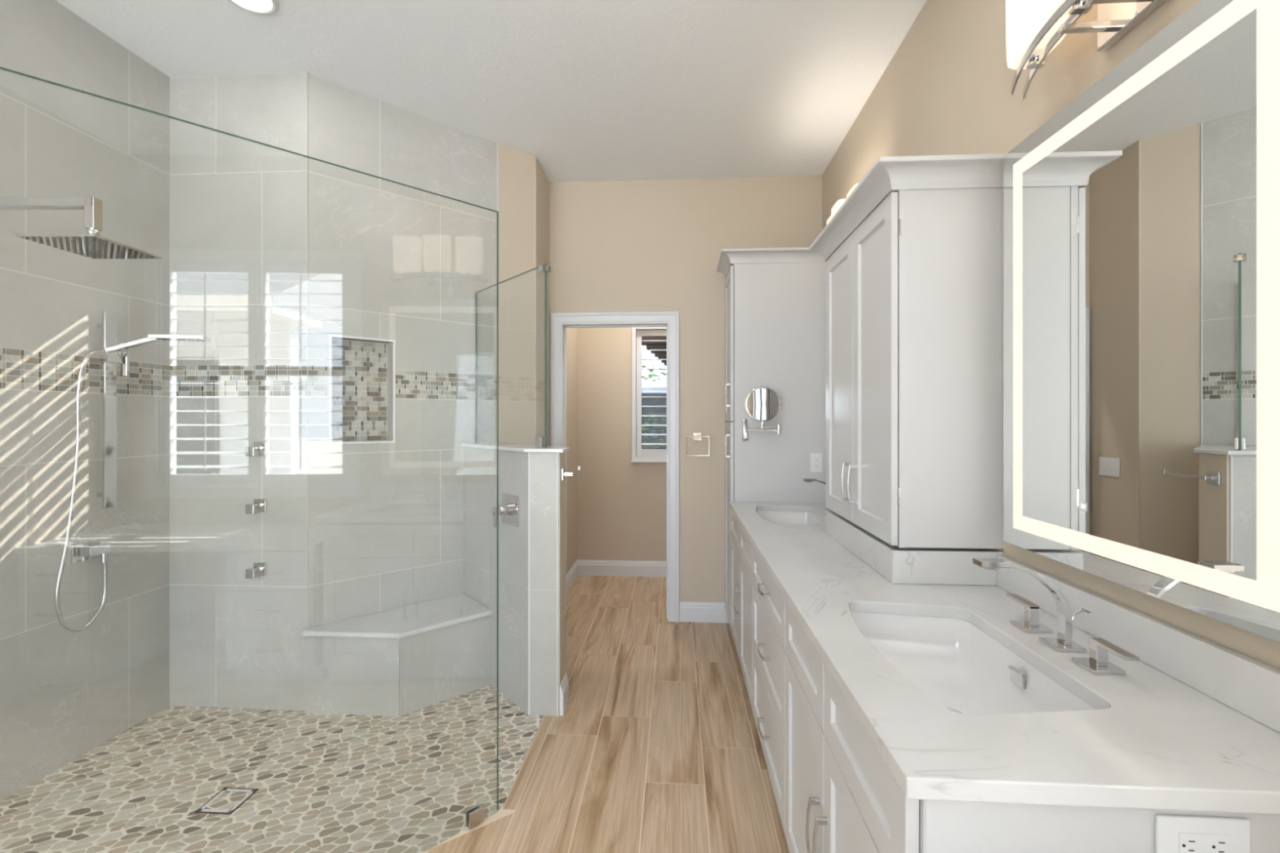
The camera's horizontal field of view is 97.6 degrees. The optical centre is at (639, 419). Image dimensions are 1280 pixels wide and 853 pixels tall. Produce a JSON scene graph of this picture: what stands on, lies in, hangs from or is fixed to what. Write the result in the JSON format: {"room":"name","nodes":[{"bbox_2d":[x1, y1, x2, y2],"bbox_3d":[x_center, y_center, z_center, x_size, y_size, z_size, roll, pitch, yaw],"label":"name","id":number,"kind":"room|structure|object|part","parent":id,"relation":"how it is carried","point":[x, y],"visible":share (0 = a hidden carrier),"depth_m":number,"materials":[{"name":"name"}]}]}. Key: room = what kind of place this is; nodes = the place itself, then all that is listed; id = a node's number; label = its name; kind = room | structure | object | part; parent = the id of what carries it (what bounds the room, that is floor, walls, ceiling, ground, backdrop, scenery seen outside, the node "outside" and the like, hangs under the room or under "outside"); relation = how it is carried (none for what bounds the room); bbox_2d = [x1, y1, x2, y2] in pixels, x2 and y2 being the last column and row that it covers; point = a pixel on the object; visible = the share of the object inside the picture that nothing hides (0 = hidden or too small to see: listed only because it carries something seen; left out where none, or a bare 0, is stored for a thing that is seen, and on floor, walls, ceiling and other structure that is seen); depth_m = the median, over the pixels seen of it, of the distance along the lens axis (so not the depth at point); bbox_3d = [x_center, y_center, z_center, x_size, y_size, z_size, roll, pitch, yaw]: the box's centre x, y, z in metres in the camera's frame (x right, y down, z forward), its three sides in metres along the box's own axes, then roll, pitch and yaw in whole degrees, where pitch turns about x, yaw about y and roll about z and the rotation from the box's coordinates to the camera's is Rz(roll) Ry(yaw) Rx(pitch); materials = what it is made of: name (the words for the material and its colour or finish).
{"room":"bathroom","nodes":[
{"label":"bathroom","id":0,"kind":"room"},
{"bbox_2d":[0,0,169,801],"bbox_3d":[-2.422,-0.133,1.050,0.072,3.046,3.345,0,0,4],"label":"wall","id":1,"kind":"structure","parent":0,"point":[64,694],"depth_m":2.28,"materials":[{"name":"grey stone"}]},
{"bbox_2d":[0,196,162,258],"bbox_3d":[-1.860,-0.534,1.532,0.989,0.154,0.210,0,0,4],"label":"shower head","id":2,"kind":"object","parent":1,"relation":"attached to","point":[91,245],"visible":1,"depth_m":1.50},
{"bbox_3d":[-1.907,-0.552,1.508,0.898,0.084,0.026,0,0,0],"label":"arm","id":3,"kind":"part","parent":2,"relation":"part of","materials":[{"name":"silver metal"}]},
{"bbox_3d":[-1.471,-0.466,1.508,0.200,0.012,0.200,0,0,1],"label":"head plate","id":4,"kind":"part","parent":2,"relation":"part of","materials":[{"name":"silver metal"}]},
{"bbox_2d":[54,311,210,631],"bbox_3d":[-2.110,0.200,2.374,0.476,1.309,0.210,0,0,-28],"label":"shower","id":5,"kind":"object","parent":1,"relation":"attached to","point":[109,357],"visible":1,"depth_m":2.35,"materials":[{"name":"silver metal"}]},
{"bbox_2d":[169,71,308,710],"bbox_3d":[-1.931,-0.133,2.716,0.694,3.046,0.050,0,0,4],"label":"wall","id":6,"kind":"structure","parent":0,"point":[239,207],"depth_m":2.69,"materials":[{"name":"grey stone"}]},
{"bbox_2d":[245,562,266,578],"bbox_3d":[-1.823,0.718,2.659,0.070,0.064,0.050,0,0,4],"label":"jet","id":7,"kind":"object","parent":6,"relation":"attached to","point":[259,569],"visible":1,"depth_m":2.66,"materials":[{"name":"silver metal"}]},
{"bbox_3d":[-1.817,0.716,2.679,0.060,0.060,0.010,0,0,4],"label":"plate","id":8,"kind":"part","parent":7,"relation":"part of","materials":[{"name":"silver metal"}]},
{"bbox_2d":[245,498,266,514],"bbox_3d":[-1.823,0.414,2.659,0.070,0.064,0.050,0,0,4],"label":"jet","id":9,"kind":"object","parent":6,"relation":"attached to","point":[259,505],"visible":1,"depth_m":2.66,"materials":[{"name":"silver metal"}]},
{"bbox_3d":[-1.817,0.412,2.679,0.060,0.060,0.010,0,0,4],"label":"plate","id":10,"kind":"part","parent":9,"relation":"part of","materials":[{"name":"silver metal"}]},
{"bbox_2d":[245,442,266,456],"bbox_3d":[-1.823,0.142,2.659,0.070,0.064,0.050,0,0,4],"label":"jet","id":11,"kind":"object","parent":6,"relation":"attached to","point":[259,448],"visible":1,"depth_m":2.66,"materials":[{"name":"silver metal"}]},
{"bbox_3d":[-1.817,0.140,2.679,0.060,0.060,0.010,0,0,4],"label":"plate","id":12,"kind":"part","parent":11,"relation":"part of","materials":[{"name":"silver metal"}]},
{"bbox_2d":[0,575,789,852],"bbox_3d":[-0.587,1.419,2.177,3.550,0.062,5.830,0,0,4],"label":"floor","id":13,"kind":"structure","parent":0,"point":[326,783],"depth_m":2.20,"materials":[{"name":"wood"}]},
{"bbox_2d":[194,786,258,814],"bbox_3d":[-1.500,1.387,2.038,0.134,0.004,0.134,0,0,4],"label":"floor drain","id":14,"kind":"object","parent":13,"relation":"on","point":[228,800],"visible":1,"depth_m":2.03,"materials":[{"name":"beige metal"}]},
{"bbox_2d":[0,66,498,829],"bbox_3d":[-1.472,0.327,1.038,2.708,2.125,0.032,0,0,-44],"label":"glass panel","id":15,"kind":"object","parent":13,"relation":"on","point":[473,815],"visible":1,"depth_m":1.92,"materials":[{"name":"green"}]},
{"bbox_2d":[302,593,492,715],"bbox_3d":[-1.183,1.192,2.792,0.815,0.395,0.377,0,0,-43],"label":"shower bench","id":16,"kind":"object","parent":13,"relation":"on","point":[403,660],"visible":1,"depth_m":2.66,"materials":[{"name":"white tile"}]},
{"bbox_3d":[-1.183,1.006,2.791,0.815,0.023,0.377,0,0,-43],"label":"seat","id":17,"kind":"part","parent":16,"relation":"part of","materials":[{"name":"white stone"}]},
{"bbox_2d":[730,509,752,710],"bbox_3d":[0.837,0.963,2.935,0.683,0.852,0.971,0,0,4],"label":"vanity cabinet","id":18,"kind":"object","parent":13,"relation":"on","point":[741,548],"visible":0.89,"depth_m":2.89,"materials":[{"name":"grey paint"}]},
{"bbox_3d":[0.552,0.633,3.195,0.020,0.169,0.481,0,0,4],"label":"false drawer","id":19,"kind":"part","parent":18,"relation":"part of","materials":[{"name":"grey paint"}]},
{"bbox_3d":[0.552,1.004,3.195,0.020,0.564,0.481,0,0,4],"label":"door","id":20,"kind":"part","parent":18,"relation":"part of","materials":[{"name":"grey paint"}]},
{"bbox_3d":[0.514,0.965,3.003,0.032,0.156,0.011,0,0,4],"label":"handle","id":21,"kind":"part","parent":18,"relation":"part of","materials":[{"name":"silver metal"}]},
{"bbox_3d":[0.509,0.965,2.923,0.032,0.156,0.011,0,0,4],"label":"handle","id":22,"kind":"part","parent":18,"relation":"part of","materials":[{"name":"silver metal"}]},
{"bbox_3d":[0.521,0.633,2.711,0.020,0.169,0.478,0,0,4],"label":"false drawer","id":23,"kind":"part","parent":18,"relation":"part of","materials":[{"name":"grey paint"}]},
{"bbox_3d":[0.521,1.004,2.711,0.020,0.564,0.478,0,0,4],"label":"door","id":24,"kind":"part","parent":18,"relation":"part of","materials":[{"name":"grey paint"}]},
{"bbox_2d":[752,546,785,833],"bbox_3d":[0.782,0.963,2.081,0.683,0.852,0.740,0,0,4],"label":"vanity cabinet","id":25,"kind":"object","parent":13,"relation":"on","point":[768,601],"visible":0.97,"depth_m":2.02,"materials":[{"name":"grey paint"}]},
{"bbox_3d":[0.455,1.146,2.075,0.032,0.011,0.136,0,0,4],"label":"handle","id":26,"kind":"part","parent":25,"relation":"part of","materials":[{"name":"silver metal"}]},
{"bbox_3d":[0.455,0.862,2.075,0.032,0.011,0.136,0,0,4],"label":"handle","id":27,"kind":"part","parent":25,"relation":"part of","materials":[{"name":"silver metal"}]},
{"bbox_3d":[0.455,0.633,2.075,0.032,0.011,0.136,0,0,4],"label":"handle","id":28,"kind":"part","parent":25,"relation":"part of","materials":[{"name":"silver metal"}]},
{"bbox_3d":[0.482,1.146,2.100,0.020,0.280,0.730,0,0,4],"label":"drawer","id":29,"kind":"part","parent":25,"relation":"part of","materials":[{"name":"grey paint"}]},
{"bbox_3d":[0.482,0.862,2.100,0.020,0.280,0.730,0,0,4],"label":"drawer","id":30,"kind":"part","parent":25,"relation":"part of","materials":[{"name":"grey paint"}]},
{"bbox_3d":[0.482,0.633,2.100,0.020,0.169,0.730,0,0,4],"label":"drawer","id":31,"kind":"part","parent":25,"relation":"part of","materials":[{"name":"grey paint"}]},
{"bbox_2d":[716,247,826,627],"bbox_3d":[0.865,0.179,3.591,0.712,2.419,0.459,0,0,4],"label":"linen cabinet","id":32,"kind":"object","parent":13,"relation":"on","point":[775,298],"visible":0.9,"depth_m":3.42,"materials":[{"name":"grey paint"}]},
{"bbox_3d":[0.543,0.165,3.474,0.032,0.146,0.011,0,0,4],"label":"handle","id":33,"kind":"part","parent":32,"relation":"part of","materials":[{"name":"silver metal"}]},
{"bbox_3d":[0.543,-0.150,3.474,0.032,0.146,0.011,0,0,4],"label":"handle","id":34,"kind":"part","parent":32,"relation":"part of","materials":[{"name":"silver metal"}]},
{"bbox_3d":[0.579,0.652,3.636,0.020,1.268,0.392,0,0,4],"label":"door","id":35,"kind":"part","parent":32,"relation":"part of","materials":[{"name":"grey paint"}]},
{"bbox_3d":[0.579,-0.467,3.636,0.020,0.957,0.392,0,0,4],"label":"door","id":36,"kind":"part","parent":32,"relation":"part of","materials":[{"name":"grey paint"}]},
{"bbox_2d":[742,386,781,440],"bbox_3d":[0.724,-0.030,3.355,0.216,0.322,0.149,0,0,4],"label":"magnifying mirror","id":37,"kind":"object","parent":32,"relation":"attached to","point":[762,404],"visible":1,"depth_m":3.28,"materials":[{"name":"silver metal"}]},
{"bbox_3d":[0.715,0.050,3.334,0.217,0.068,0.087,0,0,31],"label":"swing arm","id":38,"kind":"part","parent":37,"relation":"part of","materials":[{"name":"silver metal"}]},
{"bbox_3d":[0.865,-0.993,3.591,0.712,0.075,0.459,0,0,4],"label":"crown moulding","id":39,"kind":"part","parent":32,"relation":"part of","materials":[{"name":"grey paint"}]},
{"bbox_2d":[810,453,822,471],"bbox_3d":[1.073,0.262,3.404,0.072,0.118,0.008,0,0,4],"label":"wall outlet","id":40,"kind":"object","parent":32,"relation":"attached to","point":[816,459],"visible":1,"depth_m":3.40,"materials":[{"name":"white plastic"}]},
{"bbox_2d":[813,457,819,467],"bbox_3d":[1.072,0.262,3.401,0.034,0.067,0.002,0,0,4],"label":"receptacle","id":41,"kind":"object","parent":40,"relation":"attached to","point":[816,460],"depth_m":3.40,"materials":[{"name":"white plastic"}]},
{"bbox_2d":[785,599,1279,852],"bbox_3d":[0.728,0.963,1.251,0.683,0.852,0.924,0,0,4],"label":"vanity cabinet","id":42,"kind":"object","parent":13,"relation":"on","point":[842,796],"visible":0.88,"depth_m":0.95,"materials":[{"name":"grey paint"}]},
{"bbox_3d":[0.443,0.633,1.505,0.020,0.169,0.450,0,0,4],"label":"false drawer","id":43,"kind":"part","parent":42,"relation":"part of","materials":[{"name":"grey paint"}]},
{"bbox_3d":[0.443,1.004,1.505,0.020,0.564,0.450,0,0,4],"label":"door","id":44,"kind":"part","parent":42,"relation":"part of","materials":[{"name":"grey paint"}]},
{"bbox_3d":[0.406,0.965,1.312,0.032,0.156,0.011,0,0,4],"label":"handle","id":45,"kind":"part","parent":42,"relation":"part of","materials":[{"name":"silver metal"}]},
{"bbox_3d":[0.402,0.965,1.249,0.032,0.156,0.011,0,0,4],"label":"handle","id":46,"kind":"part","parent":42,"relation":"part of","materials":[{"name":"silver metal"}]},
{"bbox_3d":[0.414,1.004,1.048,0.020,0.564,0.455,0,0,4],"label":"door","id":47,"kind":"part","parent":42,"relation":"part of","materials":[{"name":"grey paint"}]},
{"bbox_3d":[0.414,0.633,1.048,0.020,0.169,0.455,0,0,4],"label":"false drawer","id":48,"kind":"part","parent":42,"relation":"part of","materials":[{"name":"grey paint"}]},
{"bbox_2d":[728,501,1279,814],"bbox_3d":[0.792,0.519,2.093,0.665,0.031,2.659,0,0,4],"label":"countertop","id":49,"kind":"structure","parent":42,"relation":"on","point":[1151,740],"depth_m":0.93,"materials":[{"name":"white stone"}]},
{"bbox_2d":[756,510,826,524],"bbox_3d":[0.791,0.606,2.975,0.375,0.140,0.647,0,0,4],"label":"sink","id":50,"kind":"object","parent":49,"relation":"in","point":[780,517],"visible":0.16,"depth_m":3.25,"materials":[{"name":"white ceramic"}]},
{"bbox_2d":[802,478,830,511],"bbox_3d":[1.046,0.409,2.959,0.290,0.190,0.285,0,0,-42],"label":"faucet","id":51,"kind":"object","parent":49,"relation":"on","point":[806,480],"visible":0.23,"depth_m":2.95,"materials":[{"name":"silver metal"}]},
{"bbox_2d":[826,510,1003,585],"bbox_3d":[0.961,0.453,2.088,0.327,0.102,0.770,0,0,4],"label":"stone riser","id":52,"kind":"object","parent":49,"relation":"on","point":[917,566],"visible":0.63,"depth_m":1.71,"materials":[{"name":"white stone"}]},
{"bbox_2d":[850,611,1095,715],"bbox_3d":[0.680,0.606,1.249,0.375,0.140,0.647,0,0,4],"label":"sink","id":53,"kind":"object","parent":49,"relation":"in","point":[962,668],"visible":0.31,"depth_m":1.42,"materials":[{"name":"white ceramic"}]},
{"bbox_2d":[973,557,1139,675],"bbox_3d":[0.935,0.409,1.240,0.290,0.190,0.285,0,0,-42],"label":"faucet","id":54,"kind":"object","parent":49,"relation":"on","point":[1097,663],"visible":1,"depth_m":1.23,"materials":[{"name":"silver metal"}]},
{"bbox_3d":[0.945,0.470,1.384,0.024,0.050,0.096,0,0,4],"label":"lever","id":55,"kind":"part","parent":54,"relation":"part of","materials":[{"name":"silver metal"}]},
{"bbox_3d":[0.941,0.499,1.347,0.062,0.009,0.062,0,0,4],"label":"handle","id":56,"kind":"part","parent":54,"relation":"part of","materials":[{"name":"silver metal"}]},
{"bbox_3d":[0.873,0.406,1.244,0.152,0.178,0.026,0,0,4],"label":"spout","id":57,"kind":"part","parent":54,"relation":"part of","materials":[{"name":"silver metal"}]},
{"bbox_3d":[0.934,0.499,1.241,0.062,0.009,0.062,0,0,4],"label":"plate","id":58,"kind":"part","parent":54,"relation":"part of","materials":[{"name":"silver metal"}]},
{"bbox_3d":[0.970,0.433,1.238,0.037,0.026,0.024,0,0,4],"label":"drain lift rod","id":59,"kind":"part","parent":54,"relation":"part of","materials":[{"name":"silver metal"}]},
{"bbox_3d":[0.928,0.499,1.134,0.062,0.009,0.062,0,0,4],"label":"handle","id":60,"kind":"part","parent":54,"relation":"part of","materials":[{"name":"silver metal"}]},
{"bbox_3d":[0.926,0.470,1.097,0.024,0.050,0.096,0,0,4],"label":"lever","id":61,"kind":"part","parent":54,"relation":"part of","materials":[{"name":"silver metal"}]},
{"bbox_3d":[0.725,0.914,0.789,0.626,0.755,0.003,0,0,4],"label":"panel","id":62,"kind":"part","parent":42,"relation":"part of","materials":[{"name":"grey paint"}]},
{"bbox_2d":[1155,813,1250,852],"bbox_3d":[0.784,0.592,0.779,0.122,0.076,0.008,0,0,4],"label":"wall outlet","id":63,"kind":"object","parent":42,"relation":"attached to","point":[1174,833],"visible":1,"depth_m":0.78,"materials":[{"name":"white plastic"}]},
{"bbox_2d":[1178,832,1231,852],"bbox_3d":[0.783,0.592,0.777,0.067,0.034,0.002,0,0,4],"label":"receptacle","id":64,"kind":"object","parent":63,"relation":"attached to","point":[1188,842],"depth_m":0.78,"materials":[{"name":"white plastic"}]},
{"bbox_2d":[308,73,534,627],"bbox_3d":[-1.155,-0.133,3.143,1.270,3.046,0.117,0,0,-42],"label":"wall","id":65,"kind":"structure","parent":0,"point":[396,271],"depth_m":2.98,"materials":[{"name":"grey stone"}]},
{"bbox_2d":[55,0,927,182],"bbox_3d":[-0.587,-1.706,2.177,3.650,0.100,5.830,0,0,4],"label":"ceiling","id":66,"kind":"structure","parent":0,"point":[590,90],"depth_m":2.60,"materials":[{"name":"white paint"}]},
{"bbox_2d":[227,0,279,14],"bbox_3d":[-1.528,-1.650,2.188,0.200,0.012,0.200,0,0,4],"label":"recessed light","id":67,"kind":"object","parent":66,"relation":"in","point":[256,6],"visible":1,"depth_m":2.23,"materials":[{"name":"white paint"}]},
{"bbox_2d":[231,0,272,12],"bbox_3d":[-1.528,-1.651,2.188,0.156,0.007,0.156,0,0,4],"label":"diffuser","id":68,"kind":"object","parent":67,"relation":"attached to","point":[251,6],"depth_m":2.23,"materials":[{"name":"white plastic"}]},
{"bbox_2d":[463,446,565,716],"bbox_3d":[-0.661,0.772,2.948,0.205,1.235,0.863,0,0,-40],"label":"wall","id":69,"kind":"structure","parent":0,"point":[532,554],"depth_m":2.69,"materials":[{"name":"grey tile"}]},
{"bbox_2d":[492,493,519,527],"bbox_3d":[-0.671,0.445,2.735,0.090,0.150,0.170,0,0,-40],"label":"shower valve","id":70,"kind":"object","parent":69,"relation":"attached to","point":[508,510],"visible":0.94,"depth_m":2.72,"materials":[{"name":"silver metal"}]},
{"bbox_3d":[-0.696,0.472,2.714,0.026,0.095,0.040,0,0,-40],"label":"lever","id":71,"kind":"part","parent":70,"relation":"part of","materials":[{"name":"silver metal"}]},
{"bbox_3d":[-0.640,0.445,2.761,0.008,0.150,0.170,0,0,-40],"label":"valve plate","id":72,"kind":"part","parent":70,"relation":"part of","materials":[{"name":"silver metal"}]},
{"bbox_2d":[461,442,569,453],"bbox_3d":[-0.654,0.146,2.935,0.244,0.018,0.892,0,0,-40],"label":"trim","id":73,"kind":"structure","parent":69,"relation":"on","point":[504,446],"depth_m":2.78,"materials":[{"name":"white stone"}]},
{"bbox_2d":[475,263,551,448],"bbox_3d":[-0.693,-0.299,2.945,0.040,0.872,0.791,0,0,-40],"label":"glass panel","id":74,"kind":"object","parent":73,"relation":"on","point":[540,442],"visible":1,"depth_m":2.65,"materials":[{"name":"green"}]},
{"bbox_2d":[560,672,568,715],"bbox_3d":[-0.363,1.320,2.694,0.016,0.140,0.134,0,0,4],"label":"baseboard","id":75,"kind":"structure","parent":69,"relation":"attached to","point":[564,686],"depth_m":2.66,"materials":[{"name":"white paint"}]},
{"bbox_2d":[560,466,580,480],"bbox_3d":[-0.341,0.262,2.768,0.052,0.056,0.232,0,0,4],"label":"paper holder","id":76,"kind":"object","parent":69,"relation":"attached to","point":[563,473],"visible":1,"depth_m":2.67,"materials":[{"name":"silver metal"}]},
{"bbox_2d":[534,156,577,573],"bbox_3d":[-0.655,-0.133,4.320,0.098,3.046,1.581,0,0,4],"label":"wall","id":77,"kind":"structure","parent":0,"point":[541,181],"depth_m":3.85,"materials":[{"name":"beige paint"}]},
{"bbox_2d":[566,560,577,593],"bbox_3d":[-0.588,1.323,4.522,0.016,0.135,0.970,0,0,4],"label":"baseboard","id":78,"kind":"structure","parent":77,"relation":"attached to","point":[572,574],"depth_m":4.71,"materials":[{"name":"white paint"}]},
{"bbox_2d":[577,327,666,560],"bbox_3d":[0.377,-0.133,5.006,2.070,3.046,0.120,0,0,4],"label":"wall","id":79,"kind":"structure","parent":0,"point":[622,503],"depth_m":4.99,"materials":[{"name":"beige paint"}]},
{"bbox_2d":[577,560,666,577],"bbox_3d":[0.325,1.323,4.941,1.785,0.135,0.016,0,0,4],"label":"baseboard","id":80,"kind":"structure","parent":79,"relation":"attached to","point":[585,567],"depth_m":4.97,"materials":[{"name":"white paint"}]},
{"bbox_2d":[631,326,666,462],"bbox_3d":[0.268,-0.228,4.985,0.685,1.212,0.127,0,0,4],"label":"window","id":81,"kind":"structure","parent":79,"relation":"in","point":[634,459],"depth_m":4.95,"materials":[{"name":"white paint"}]},
{"bbox_2d":[636,329,666,456],"bbox_3d":[0.268,-0.235,4.983,0.597,1.122,0.094,0,0,4],"label":"plantation shutter","id":82,"kind":"object","parent":81,"relation":"attached to","point":[648,452],"visible":0.46,"depth_m":4.99,"materials":[{"name":"white paint"}]},
{"bbox_2d":[549,175,822,621],"bbox_3d":[0.307,-0.133,3.918,1.910,3.046,0.120,0,0,4],"label":"wall","id":83,"kind":"structure","parent":0,"point":[649,245],"depth_m":3.86,"materials":[{"name":"beige paint"}]},
{"bbox_2d":[551,311,679,622],"bbox_3d":[-0.171,0.324,3.943,0.895,2.132,0.153,0,0,4],"label":"trim","id":84,"kind":"structure","parent":83,"relation":"attached to","point":[560,322],"depth_m":3.86,"materials":[{"name":"white paint"}]},
{"bbox_2d":[685,432,709,456],"bbox_3d":[0.393,0.171,3.830,0.165,0.157,0.045,0,0,4],"label":"towel ring","id":85,"kind":"object","parent":83,"relation":"attached to","point":[696,436],"visible":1,"depth_m":3.81,"materials":[{"name":"silver metal"}]},
{"bbox_2d":[680,601,728,622],"bbox_3d":[0.470,1.323,3.840,0.394,0.135,0.016,0,0,4],"label":"baseboard","id":86,"kind":"structure","parent":83,"relation":"attached to","point":[690,611],"depth_m":3.84,"materials":[{"name":"white paint"}]},
{"bbox_2d":[822,0,1279,669],"bbox_3d":[1.195,-0.133,2.063,0.140,3.046,5.830,0,0,4],"label":"wall","id":87,"kind":"structure","parent":0,"point":[945,90],"depth_m":1.81,"materials":[{"name":"beige paint"}]},
{"bbox_2d":[826,183,857,223],"bbox_3d":[1.099,-0.985,2.936,0.162,0.279,0.594,0,0,4],"label":"vanity light","id":88,"kind":"object","parent":87,"relation":"attached to","point":[837,205],"visible":0.03,"depth_m":2.88,"materials":[{"name":"white glass"}]},
{"bbox_3d":[1.059,-1.016,2.938,0.080,0.215,0.164,0,0,4],"label":"lamp shade","id":89,"kind":"part","parent":88,"relation":"part of","materials":[{"name":"white glass"}]},
{"bbox_3d":[1.072,-1.016,2.747,0.080,0.215,0.164,0,0,4],"label":"lamp shade","id":90,"kind":"part","parent":88,"relation":"part of","materials":[{"name":"white glass"}]},
{"bbox_2d":[808,153,1006,548],"bbox_3d":[0.929,-0.192,2.081,0.390,1.167,0.879,0,0,4],"label":"upper cabinet","id":91,"kind":"object","parent":87,"relation":"attached to","point":[913,255],"visible":0.98,"depth_m":1.71,"materials":[{"name":"grey paint"}]},
{"bbox_3d":[0.815,-0.154,2.276,0.020,1.081,0.377,0,0,4],"label":"door","id":92,"kind":"part","parent":91,"relation":"part of","materials":[{"name":"grey paint"}]},
{"bbox_3d":[0.780,0.238,2.124,0.032,0.146,0.011,0,0,4],"label":"handle","id":93,"kind":"part","parent":91,"relation":"part of","materials":[{"name":"silver metal"}]},
{"bbox_3d":[0.775,0.238,2.050,0.032,0.146,0.011,0,0,4],"label":"handle","id":94,"kind":"part","parent":91,"relation":"part of","materials":[{"name":"silver metal"}]},
{"bbox_3d":[0.790,-0.154,1.898,0.020,1.081,0.373,0,0,4],"label":"door","id":95,"kind":"part","parent":91,"relation":"part of","materials":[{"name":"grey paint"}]},
{"bbox_3d":[0.929,-0.738,2.081,0.390,0.075,0.879,0,0,4],"label":"crown moulding","id":96,"kind":"part","parent":91,"relation":"part of","materials":[{"name":"grey paint"}]},
{"bbox_2d":[1005,0,1166,98],"bbox_3d":[0.988,-0.985,1.199,0.162,0.279,0.594,0,0,4],"label":"vanity light","id":97,"kind":"object","parent":87,"relation":"attached to","point":[1033,28],"visible":1,"depth_m":1.28,"materials":[{"name":"white glass"}]},
{"bbox_2d":[1026,48,1045,69],"bbox_3d":[0.984,-0.898,1.390,0.038,0.046,0.036,0,0,4],"label":"screw","id":98,"kind":"object","parent":97,"relation":"attached to","point":[1033,60],"depth_m":1.38,"materials":[{"name":"silver metal"}]},
{"bbox_3d":[0.985,-1.016,1.390,0.080,0.215,0.164,0,0,4],"label":"lamp shade","id":99,"kind":"part","parent":97,"relation":"part of","materials":[{"name":"white glass"}]},
{"bbox_3d":[0.947,-1.016,1.202,0.080,0.215,0.164,0,0,4],"label":"lamp shade","id":100,"kind":"part","parent":97,"relation":"part of","materials":[{"name":"white glass"}]},
{"bbox_2d":[1068,0,1092,14],"bbox_3d":[0.946,-0.898,1.202,0.038,0.046,0.036,0,0,4],"label":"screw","id":101,"kind":"object","parent":97,"relation":"attached to","point":[1078,6],"depth_m":1.19,"materials":[{"name":"silver metal"}]},
{"bbox_3d":[0.993,-0.871,1.244,0.113,0.016,0.018,0,0,4],"label":"arm","id":102,"kind":"part","parent":97,"relation":"part of","materials":[{"name":"silver metal"}]},
{"bbox_3d":[0.988,-0.871,1.154,0.113,0.016,0.018,0,0,4],"label":"arm","id":103,"kind":"part","parent":97,"relation":"part of","materials":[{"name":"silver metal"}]},
{"bbox_3d":[1.057,-0.902,1.195,0.024,0.115,0.190,0,0,4],"label":"wall plate","id":104,"kind":"part","parent":97,"relation":"part of","materials":[{"name":"silver metal"}]},
{"bbox_2d":[996,555,1279,733],"bbox_3d":[1.058,0.457,1.219,0.023,0.094,0.945,0,0,4],"label":"backsplash","id":105,"kind":"structure","parent":87,"relation":"attached to","point":[1251,686],"depth_m":1.10,"materials":[{"name":"white stone"}]},
{"bbox_2d":[1003,0,1279,643],"bbox_3d":[1.047,-0.204,1.220,0.046,1.112,0.790,0,0,3],"label":"mirror","id":106,"kind":"object","parent":87,"relation":"attached to","point":[1141,220],"visible":1,"depth_m":1.10,"materials":[{"name":"white mirror"}]},
{"label":"outside","id":107,"kind":"structure","parent":0,"visible":0},
{"bbox_3d":[5.310,1.665,4.669,70.000,0.150,70.000,0,0,4],"label":"ground","id":108,"kind":"structure","parent":107,"visible":0},
{"bbox_2d":[641,381,666,392],"bbox_3d":[-1.863,0.490,9.213,7.100,2.200,0.230,0,0,4],"label":"wall","id":109,"kind":"structure","parent":108,"relation":"on","point":[644,384],"depth_m":8.97,"materials":[{"name":"white"}]},
{"bbox_2d":[641,392,666,448],"bbox_3d":[-0.446,0.590,7.865,4.100,2.000,1.840,0,0,4],"label":"screen","id":110,"kind":"object","parent":108,"relation":"on","point":[645,401],"visible":0.02,"depth_m":8.70,"materials":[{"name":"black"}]},
{"bbox_2d":[641,335,666,365],"bbox_3d":[0.799,0.310,6.512,1.440,2.560,2.500,0,0,4],"label":"patio cover","id":111,"kind":"object","parent":108,"relation":"on","point":[649,344],"visible":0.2,"depth_m":5.60,"materials":[{"name":"wood"}]},
{"bbox_2d":[641,353,666,381],"bbox_3d":[-0.246,-0.360,19.556,7.800,3.900,5.800,0,0,4],"label":"house","id":112,"kind":"structure","parent":108,"relation":"on","point":[648,363],"depth_m":18.19,"materials":[{"name":"white"}]},
{"bbox_2d":[641,364,666,381],"bbox_3d":[0.065,0.392,10.221,3.632,2.795,1.136,0,0,4],"label":"hedge","id":113,"kind":"object","parent":108,"relation":"on","point":[650,375],"visible":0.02,"depth_m":10.12,"materials":[{"name":"green plant"}]},
{"bbox_2d":[641,412,666,448],"bbox_3d":[0.224,0.394,8.194,1.656,1.007,0.657,0,0,4],"label":"shrub","id":114,"kind":"object","parent":108,"relation":"on","point":[655,418],"visible":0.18,"depth_m":8.16,"materials":[{"name":"green plant"}]}
]}

